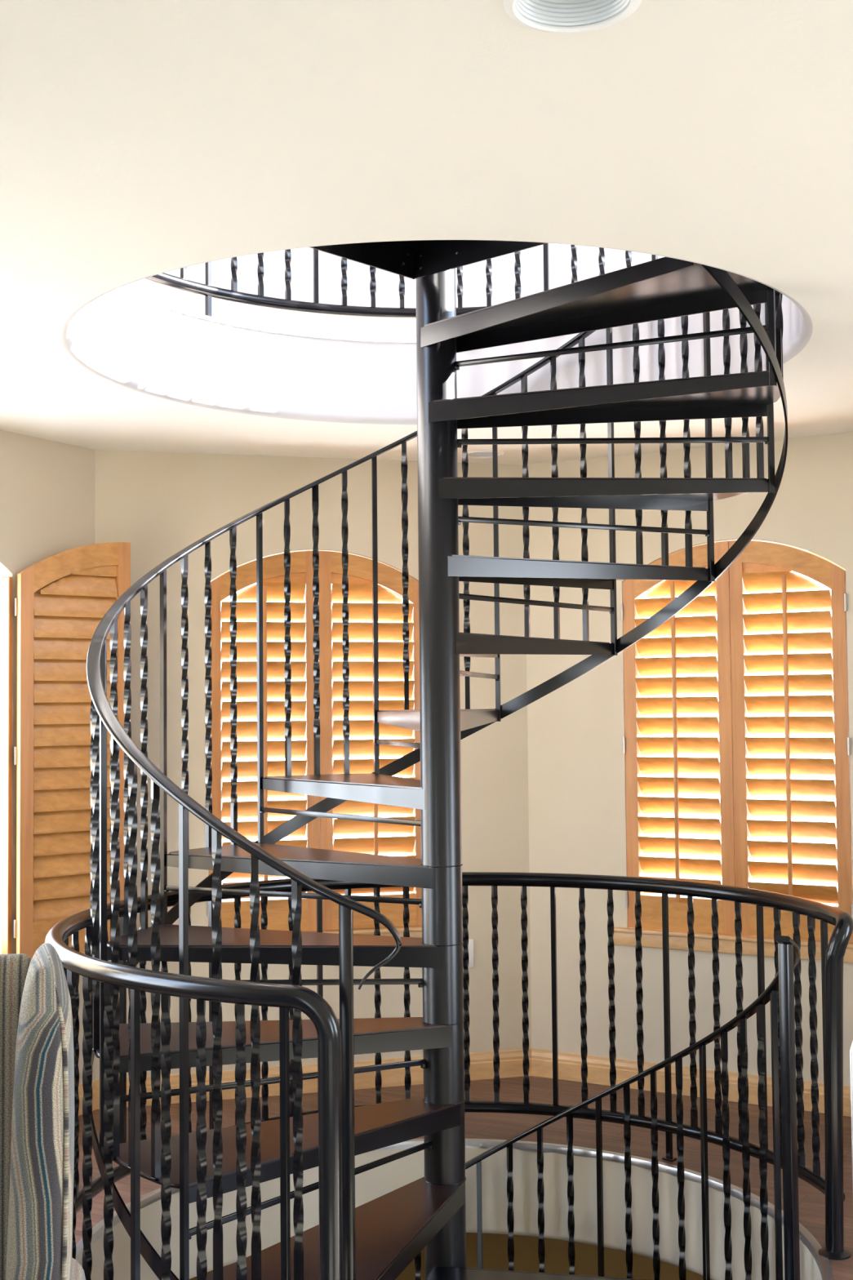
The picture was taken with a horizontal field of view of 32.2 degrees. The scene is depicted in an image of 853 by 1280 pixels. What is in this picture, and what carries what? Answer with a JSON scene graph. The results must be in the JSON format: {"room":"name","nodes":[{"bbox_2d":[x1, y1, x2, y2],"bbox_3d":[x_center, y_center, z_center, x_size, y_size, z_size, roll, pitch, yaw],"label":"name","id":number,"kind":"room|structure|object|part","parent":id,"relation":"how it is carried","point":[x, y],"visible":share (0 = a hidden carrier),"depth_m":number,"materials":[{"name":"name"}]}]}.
{"room":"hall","nodes":[
{"label":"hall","id":0,"kind":"room"},
{"bbox_2d":[0,429,94,1084],"bbox_3d":[-1.771,0.481,4.926,0.160,2.687,1.743,-2,-3,30],"label":"wall","id":1,"kind":"structure","parent":0,"point":[47,486],"depth_m":5.40,"materials":[{"name":"beige paint"}]},
{"bbox_2d":[1,576,12,954],"bbox_3d":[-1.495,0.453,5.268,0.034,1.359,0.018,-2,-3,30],"label":"window","id":2,"kind":"structure","parent":1,"relation":"attached to","point":[6,739],"depth_m":5.26,"materials":[{"name":"white glass"}]},
{"bbox_2d":[13,542,130,959],"bbox_3d":[-1.284,0.381,5.386,0.447,1.505,0.036,2,-3,-39],"label":"window shutter","id":3,"kind":"object","parent":1,"relation":"attached to","point":[57,624],"visible":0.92,"depth_m":5.34,"materials":[{"name":"brown wood"}]},
{"bbox_3d":[-1.274,1.069,5.357,0.339,0.128,0.026,2,-3,-40],"label":"rail","id":4,"kind":"part","parent":3,"relation":"part of","materials":[{"name":"brown wood"}]},
{"bbox_3d":[-1.287,-0.266,5.418,0.339,0.205,0.026,2,-3,-40],"label":"arched rail","id":5,"kind":"part","parent":3,"relation":"part of","materials":[{"name":"brown wood"}]},
{"bbox_2d":[78,1080,96,1115],"bbox_3d":[-1.683,1.685,4.826,0.016,0.106,1.743,-2,-3,30],"label":"baseboard","id":6,"kind":"structure","parent":1,"relation":"attached to","point":[93,1084],"depth_m":5.52,"materials":[{"name":"brown wood"}]},
{"bbox_2d":[94,449,531,1079],"bbox_3d":[-0.444,0.515,5.943,1.743,2.687,0.160,0,-3,-15],"label":"wall","id":7,"kind":"structure","parent":0,"point":[160,504],"depth_m":5.88,"materials":[{"name":"beige paint"}]},
{"bbox_2d":[94,1048,531,1109],"bbox_3d":[-0.410,1.718,5.802,1.743,0.106,0.016,0,-3,-15],"label":"baseboard","id":8,"kind":"structure","parent":7,"relation":"attached to","point":[511,1061],"depth_m":5.86,"materials":[{"name":"brown wood"}]},
{"bbox_2d":[207,571,422,937],"bbox_3d":[-0.439,0.430,5.925,1.032,1.578,0.186,0,-3,-15],"label":"window","id":9,"kind":"structure","parent":7,"relation":"in","point":[415,931],"depth_m":5.90,"materials":[{"name":"white paint"}]},
{"bbox_2d":[206,551,319,931],"bbox_3d":[-0.643,0.395,5.817,0.446,1.505,0.076,0,-3,-13],"label":"window shutter","id":10,"kind":"object","parent":9,"relation":"attached to","point":[301,571],"visible":0.62,"depth_m":5.82,"materials":[{"name":"brown wood"}]},
{"bbox_3d":[-0.647,-0.252,5.853,0.339,0.205,0.026,0,-3,-15],"label":"arched rail","id":11,"kind":"part","parent":10,"relation":"part of","materials":[{"name":"brown wood"}]},
{"bbox_3d":[-0.634,1.083,5.791,0.339,0.128,0.026,0,-3,-15],"label":"rail","id":12,"kind":"part","parent":10,"relation":"part of","materials":[{"name":"brown wood"}]},
{"bbox_3d":[-0.631,0.410,5.787,0.016,1.246,0.013,0,-3,-15],"label":"tilt rod","id":13,"kind":"part","parent":10,"relation":"part of","materials":[{"name":"brown wood"}]},
{"bbox_3d":[-0.425,1.184,5.865,1.032,0.067,0.136,0,-3,-15],"label":"sill","id":14,"kind":"part","parent":9,"relation":"part of","materials":[{"name":"brown wood"}]},
{"bbox_2d":[318,551,422,930],"bbox_3d":[-0.209,0.396,5.931,0.446,1.505,0.070,0,-3,-15],"label":"window shutter","id":15,"kind":"object","parent":9,"relation":"attached to","point":[390,589],"visible":0.59,"depth_m":5.93,"materials":[{"name":"brown wood"}]},
{"bbox_3d":[-0.221,-0.251,5.967,0.339,0.205,0.026,0,-3,-15],"label":"arched rail","id":16,"kind":"part","parent":15,"relation":"part of","materials":[{"name":"brown wood"}]},
{"bbox_3d":[-0.205,0.411,5.901,0.016,1.246,0.013,0,-3,-15],"label":"tilt rod","id":17,"kind":"part","parent":15,"relation":"part of","materials":[{"name":"brown wood"}]},
{"bbox_3d":[-0.208,1.084,5.906,0.339,0.128,0.026,0,-3,-15],"label":"rail","id":18,"kind":"part","parent":15,"relation":"part of","materials":[{"name":"brown wood"}]},
{"bbox_2d":[462,938,473,968],"bbox_3d":[0.157,1.269,5.979,0.070,0.116,0.009,0,-3,-15],"label":"wall outlet","id":19,"kind":"object","parent":7,"relation":"attached to","point":[470,948],"visible":0.32,"depth_m":5.98,"materials":[{"name":"white paint"}]},
{"bbox_2d":[124,247,512,338],"bbox_3d":[-0.599,-2.457,6.336,1.990,3.010,0.050,0,-3,-15],"label":"wall","id":20,"kind":"structure","parent":0,"point":[330,273],"depth_m":6.30,"materials":[{"name":"grey paint"}]},
{"bbox_2d":[0,0,852,464],"bbox_3d":[-0.102,-0.940,1.600,6.382,0.012,9.314,-1,-3,0],"label":"ceiling","id":21,"kind":"structure","parent":0,"point":[140,139],"depth_m":2.70,"materials":[{"name":"white paint"}]},
{"bbox_2d":[467,449,503,457],"bbox_3d":[0.227,-0.794,5.873,0.160,0.121,0.160,-1,-3,0],"label":"recessed light","id":22,"kind":"object","parent":21,"relation":"in","point":[482,453],"visible":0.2,"depth_m":5.92,"materials":[{"name":"white paint"}]},
{"bbox_2d":[503,0,642,33],"bbox_3d":[0.208,-0.968,2.115,0.198,0.121,0.198,-1,-3,0],"label":"recessed light","id":23,"kind":"object","parent":21,"relation":"in","point":[555,16],"visible":1,"depth_m":2.18,"materials":[{"name":"white paint"}]},
{"bbox_2d":[61,239,813,424],"bbox_3d":[0.027,-0.962,4.230,2.154,0.296,2.154,1,-3,-36],"label":"ceiling opening edge","id":24,"kind":"structure","parent":0,"point":[125,340],"depth_m":5.00,"materials":[{"name":"grey paint"}]},
{"bbox_2d":[118,285,416,342],"bbox_3d":[0.025,-1.109,4.237,2.094,0.015,2.094,-1,-3,0],"label":"trim","id":25,"kind":"structure","parent":24,"relation":"attached to","point":[123,288],"depth_m":5.06,"materials":[{"name":"white paint"}]},
{"bbox_2d":[79,1146,822,1279],"bbox_3d":[0.055,1.858,4.100,2.154,0.300,2.154,1,-3,-36],"label":"wall","id":26,"kind":"structure","parent":0,"point":[371,1184],"depth_m":4.92,"materials":[{"name":"beige paint"}]},
{"bbox_2d":[75,1138,833,1279],"bbox_3d":[0.053,1.698,4.107,2.078,0.024,2.078,-1,-3,0],"label":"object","id":27,"kind":"structure","parent":26,"relation":"attached to","point":[806,1237],"depth_m":4.72,"materials":[{"name":"white paint"}]},
{"bbox_2d":[189,1232,711,1279],"bbox_3d":[0.099,3.438,7.310,6.400,2.584,0.160,-1,-3,0],"label":"wall","id":28,"kind":"structure","parent":0,"point":[495,1246],"depth_m":7.24,"materials":[{"name":"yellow paint"}]},
{"bbox_2d":[75,1075,852,1279],"bbox_3d":[-0.076,1.709,1.478,6.382,0.282,9.314,-1,-3,0],"label":"floor","id":29,"kind":"structure","parent":0,"point":[494,1126],"depth_m":5.21,"materials":[{"name":"brown wood"}]},
{"bbox_2d":[44,871,852,1279],"bbox_3d":[-0.037,1.234,4.254,2.208,0.921,1.813,1,-3,-37],"label":"guard railing","id":30,"kind":"object","parent":29,"relation":"on","point":[287,997],"visible":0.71,"depth_m":4.03,"materials":[{"name":"black metal"}]},
{"bbox_3d":[-0.064,1.587,4.259,2.199,0.039,1.732,2,-3,-40],"label":"rail","id":31,"kind":"part","parent":30,"relation":"part of","materials":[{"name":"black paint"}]},
{"bbox_3d":[-0.086,1.489,-0.101,6.160,0.012,5.930,-1,-3,0],"label":"floor","id":32,"kind":"structure","parent":29,"relation":"on","visible":0},
{"bbox_2d":[0,942,85,1279],"bbox_3d":[-0.956,1.082,2.387,0.790,1.072,0.720,0,-3,-13],"label":"chair","id":33,"kind":"object","parent":32,"relation":"on","point":[37,1059],"visible":1,"depth_m":2.46,"materials":[{"name":"fabric"}]},
{"bbox_3d":[-0.604,1.275,2.397,0.100,0.360,0.600,0,-3,-13],"label":"arm","id":34,"kind":"part","parent":33,"relation":"part of","materials":[{"name":"fabric"}]},
{"bbox_2d":[849,1041,852,1181],"bbox_3d":[0.951,1.126,2.309,0.441,0.922,0.452,-1,-3,0],"label":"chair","id":35,"kind":"object","parent":32,"relation":"on","point":[851,1046],"visible":1,"depth_m":2.54,"materials":[{"name":"white leather"}]},
{"bbox_2d":[511,243,665,299],"bbox_3d":[1.243,-2.486,6.094,1.990,3.010,0.050,-2,-3,30],"label":"wall","id":36,"kind":"structure","parent":0,"point":[531,260],"depth_m":6.41,"materials":[{"name":"grey paint"}]},
{"bbox_2d":[526,431,852,1085],"bbox_3d":[1.213,0.489,5.725,1.743,2.687,0.160,-2,-3,30],"label":"wall","id":37,"kind":"structure","parent":0,"point":[576,731],"depth_m":5.90,"materials":[{"name":"beige paint"}]},
{"bbox_2d":[531,1048,851,1116],"bbox_3d":[1.181,1.693,5.593,1.743,0.106,0.016,-2,-3,30],"label":"baseboard","id":38,"kind":"structure","parent":37,"relation":"attached to","point":[569,1064],"depth_m":5.77,"materials":[{"name":"brown wood"}]},
{"bbox_2d":[613,544,852,962],"bbox_3d":[1.201,0.404,5.708,1.032,1.578,0.186,-2,-3,30],"label":"window","id":39,"kind":"structure","parent":37,"relation":"in","point":[653,938],"depth_m":5.70,"materials":[{"name":"brown wood"}]},
{"bbox_2d":[620,541,735,934],"bbox_3d":[0.979,0.377,5.776,0.447,1.505,0.073,-2,-3,29],"label":"window shutter","id":40,"kind":"object","parent":39,"relation":"attached to","point":[674,686],"visible":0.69,"depth_m":5.76,"materials":[{"name":"brown wood"}]},
{"bbox_3d":[0.980,-0.270,5.809,0.339,0.205,0.026,-2,-3,30],"label":"arched rail","id":41,"kind":"part","parent":40,"relation":"part of","materials":[{"name":"brown wood"}]},
{"bbox_3d":[0.968,0.393,5.747,0.016,1.246,0.013,-2,-3,30],"label":"tilt rod","id":42,"kind":"part","parent":40,"relation":"part of","materials":[{"name":"brown wood"}]},
{"bbox_3d":[0.993,1.065,5.748,0.339,0.128,0.026,-2,-3,30],"label":"rail","id":43,"kind":"part","parent":40,"relation":"part of","materials":[{"name":"brown wood"}]},
{"bbox_3d":[1.196,1.158,5.652,1.032,0.067,0.136,-2,-3,30],"label":"sill","id":44,"kind":"part","parent":39,"relation":"part of","materials":[{"name":"brown wood"}]},
{"bbox_2d":[728,540,852,942],"bbox_3d":[1.368,0.363,5.551,0.447,1.505,0.073,-2,-3,31],"label":"window shutter","id":45,"kind":"object","parent":39,"relation":"attached to","point":[762,566],"visible":0.94,"depth_m":5.55,"materials":[{"name":"brown wood"}]},
{"bbox_3d":[1.362,-0.284,5.589,0.339,0.205,0.026,-2,-3,30],"label":"arched rail","id":46,"kind":"part","parent":45,"relation":"part of","materials":[{"name":"brown wood"}]},
{"bbox_3d":[1.350,0.379,5.527,0.016,1.246,0.013,-2,-3,30],"label":"tilt rod","id":47,"kind":"part","parent":45,"relation":"part of","materials":[{"name":"brown wood"}]},
{"bbox_3d":[1.375,1.051,5.527,0.339,0.128,0.026,-2,-3,30],"label":"rail","id":48,"kind":"part","parent":45,"relation":"part of","materials":[{"name":"brown wood"}]},
{"bbox_3d":[0.081,4.542,3.976,6.400,0.070,6.400,-1,-3,0],"label":"floor","id":49,"kind":"structure","parent":0,"visible":0},
{"bbox_2d":[86,240,800,1279],"bbox_3d":[0.048,1.235,4.116,1.968,6.550,1.993,-1,-3,0],"label":"spiral staircase","id":50,"kind":"structure","parent":49,"relation":"on","point":[382,1235],"depth_m":4.14,"materials":[{"name":"black metal"}]},
{"bbox_3d":[0.031,-0.577,4.220,1.948,2.758,1.933,-1,-3,0],"label":"handrail","id":51,"kind":"part","parent":50,"relation":"part of","materials":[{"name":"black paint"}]},
{"bbox_3d":[-0.171,1.137,3.207,0.027,1.125,0.027,-1,-3,8],"label":"newel post","id":52,"kind":"part","parent":50,"relation":"part of","materials":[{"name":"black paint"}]},
{"bbox_3d":[0.243,1.631,4.533,1.948,1.684,1.021,-2,-3,24],"label":"handrail","id":53,"kind":"part","parent":50,"relation":"part of","materials":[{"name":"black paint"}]},
{"bbox_3d":[0.916,1.360,3.720,0.028,1.186,0.028,2,-4,-44],"label":"newel post","id":54,"kind":"part","parent":50,"relation":"part of","materials":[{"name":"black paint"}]},
{"bbox_3d":[-0.105,-1.209,1.613,6.382,0.050,9.314,-1,-3,0],"label":"floor","id":55,"kind":"structure","parent":0,"visible":0},
{"bbox_2d":[145,243,657,319],"bbox_3d":[0.024,-1.570,4.384,2.262,0.924,2.006,-1,-3,0],"label":"guard railing","id":56,"kind":"object","parent":55,"relation":"on","point":[209,291],"visible":0.09,"depth_m":5.21,"materials":[{"name":"black metal"}]},
{"bbox_3d":[0.026,-1.221,4.374,2.219,0.039,1.946,-1,-3,0],"label":"rail","id":57,"kind":"part","parent":56,"relation":"part of","materials":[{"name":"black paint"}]},
{"label":"outside","id":58,"kind":"structure","parent":0,"visible":0},
{"bbox_2d":[221,857,838,906],"bbox_3d":[0.084,4.817,3.963,80.000,0.200,80.000,-1,-3,0],"label":"ground","id":59,"kind":"structure","parent":58,"point":[760,860],"depth_m":38.94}
]}

